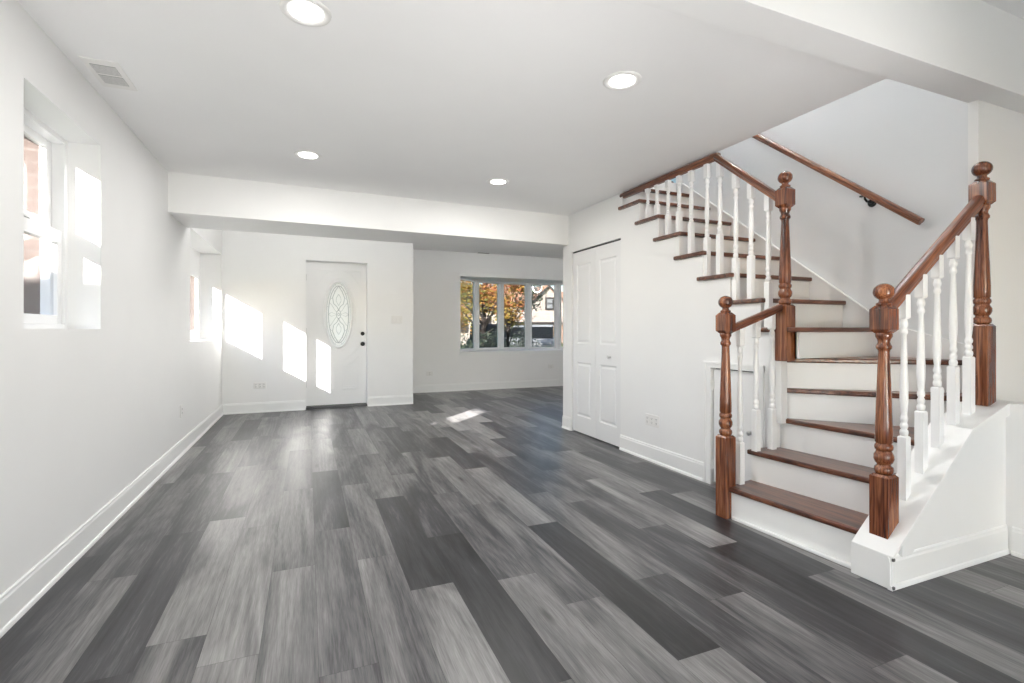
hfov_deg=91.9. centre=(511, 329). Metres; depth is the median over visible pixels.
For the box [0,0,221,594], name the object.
wall
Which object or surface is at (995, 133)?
wall
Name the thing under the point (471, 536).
floor
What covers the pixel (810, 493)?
staircase
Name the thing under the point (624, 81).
recessed light
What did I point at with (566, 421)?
baseboard
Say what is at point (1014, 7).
ceiling
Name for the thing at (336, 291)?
door
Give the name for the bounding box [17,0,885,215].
ceiling
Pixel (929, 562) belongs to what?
baseboard
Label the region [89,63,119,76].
grille
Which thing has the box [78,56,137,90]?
ceiling vent
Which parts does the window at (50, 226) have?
sash, sash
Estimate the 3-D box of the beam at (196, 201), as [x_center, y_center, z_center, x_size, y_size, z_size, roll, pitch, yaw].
[0.208,-1.248,5.807,7.209,0.545,0.680,0,0,-24]
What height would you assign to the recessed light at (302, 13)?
0.025 m
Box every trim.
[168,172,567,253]
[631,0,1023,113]
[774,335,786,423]
[851,401,1010,588]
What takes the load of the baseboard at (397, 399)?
attached to the wall at (264, 274)
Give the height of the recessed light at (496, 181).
0.025 m
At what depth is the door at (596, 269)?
5.13 m
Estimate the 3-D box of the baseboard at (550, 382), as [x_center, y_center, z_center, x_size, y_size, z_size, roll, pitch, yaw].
[0.014,1.069,9.676,4.400,0.142,0.019,0,0,-22]
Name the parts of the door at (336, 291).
panel moulding, panel moulding, oval glass, oval frame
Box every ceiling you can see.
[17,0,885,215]
[413,243,562,257]
[981,0,1023,19]
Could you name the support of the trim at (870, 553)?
attached to the wall at (974, 501)
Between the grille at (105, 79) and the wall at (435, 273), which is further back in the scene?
the wall at (435, 273)
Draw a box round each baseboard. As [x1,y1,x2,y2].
[0,405,222,637]
[222,400,304,414]
[368,395,412,406]
[413,379,562,392]
[562,415,571,430]
[619,435,702,481]
[888,525,1010,590]
[1011,526,1023,558]
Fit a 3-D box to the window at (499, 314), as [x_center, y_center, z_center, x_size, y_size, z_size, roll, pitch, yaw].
[0.193,-0.300,10.205,2.938,1.520,0.844,0,0,-22]
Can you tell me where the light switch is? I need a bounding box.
[392,316,401,322]
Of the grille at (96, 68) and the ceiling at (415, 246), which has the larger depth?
the ceiling at (415, 246)
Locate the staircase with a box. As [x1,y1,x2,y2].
[618,181,964,568]
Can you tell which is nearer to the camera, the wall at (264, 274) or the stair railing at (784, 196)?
the stair railing at (784, 196)
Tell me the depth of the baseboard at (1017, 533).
2.49 m
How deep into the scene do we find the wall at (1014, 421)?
2.51 m
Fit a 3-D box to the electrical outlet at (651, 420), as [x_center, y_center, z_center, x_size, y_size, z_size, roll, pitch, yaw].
[1.213,0.784,4.287,0.010,0.100,0.180,0,0,-22]
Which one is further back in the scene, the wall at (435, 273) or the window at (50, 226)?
the wall at (435, 273)
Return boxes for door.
[306,260,367,408]
[573,239,620,446]
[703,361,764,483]
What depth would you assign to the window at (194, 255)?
6.38 m
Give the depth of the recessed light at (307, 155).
3.70 m
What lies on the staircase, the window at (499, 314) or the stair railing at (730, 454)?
the stair railing at (730, 454)
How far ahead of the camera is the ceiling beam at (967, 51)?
2.25 m
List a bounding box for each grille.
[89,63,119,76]
[98,74,128,85]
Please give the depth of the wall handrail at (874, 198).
3.44 m
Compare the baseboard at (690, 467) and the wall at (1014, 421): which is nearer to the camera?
the wall at (1014, 421)
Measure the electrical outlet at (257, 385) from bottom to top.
0.085 m
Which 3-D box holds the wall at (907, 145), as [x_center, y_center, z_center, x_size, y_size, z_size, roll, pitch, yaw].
[2.291,-1.460,3.967,0.100,5.200,2.510,0,0,-22]
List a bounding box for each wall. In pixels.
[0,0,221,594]
[24,136,194,329]
[222,230,412,409]
[413,249,562,384]
[563,192,780,483]
[683,78,967,343]
[897,418,1005,553]
[968,100,1023,401]
[996,400,1023,551]
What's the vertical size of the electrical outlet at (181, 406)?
0.115 m
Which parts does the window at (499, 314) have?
glass pane, sash, glass pane, sash, glass pane, sash, sash, glass pane, sash, glass pane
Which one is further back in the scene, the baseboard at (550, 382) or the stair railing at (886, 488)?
the baseboard at (550, 382)
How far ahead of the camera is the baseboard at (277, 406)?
6.84 m
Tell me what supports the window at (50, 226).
in the wall at (88, 406)
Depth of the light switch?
7.54 m
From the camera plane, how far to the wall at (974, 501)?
2.44 m
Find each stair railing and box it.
[620,152,794,360]
[716,296,782,518]
[869,161,995,538]
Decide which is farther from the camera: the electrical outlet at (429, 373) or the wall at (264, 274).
the electrical outlet at (429, 373)
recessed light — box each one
[279,0,331,26]
[293,150,321,159]
[487,178,508,185]
[603,71,641,90]
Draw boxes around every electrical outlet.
[180,404,182,417]
[254,382,265,388]
[427,371,432,375]
[645,413,658,427]
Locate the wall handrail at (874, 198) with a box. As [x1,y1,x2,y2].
[752,134,924,224]
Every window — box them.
[24,108,67,328]
[190,247,199,339]
[459,273,562,354]
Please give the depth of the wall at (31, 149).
2.65 m
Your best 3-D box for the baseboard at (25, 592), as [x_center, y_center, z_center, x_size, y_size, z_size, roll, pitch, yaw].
[-1.638,1.069,1.191,0.019,0.142,11.850,0,0,-22]
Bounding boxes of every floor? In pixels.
[0,386,1023,682]
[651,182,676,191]
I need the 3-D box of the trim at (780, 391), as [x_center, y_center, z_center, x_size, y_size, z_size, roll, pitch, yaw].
[1.708,0.302,3.152,0.049,0.575,0.057,0,0,-22]
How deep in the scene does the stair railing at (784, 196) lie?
3.36 m
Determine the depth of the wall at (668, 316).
4.20 m

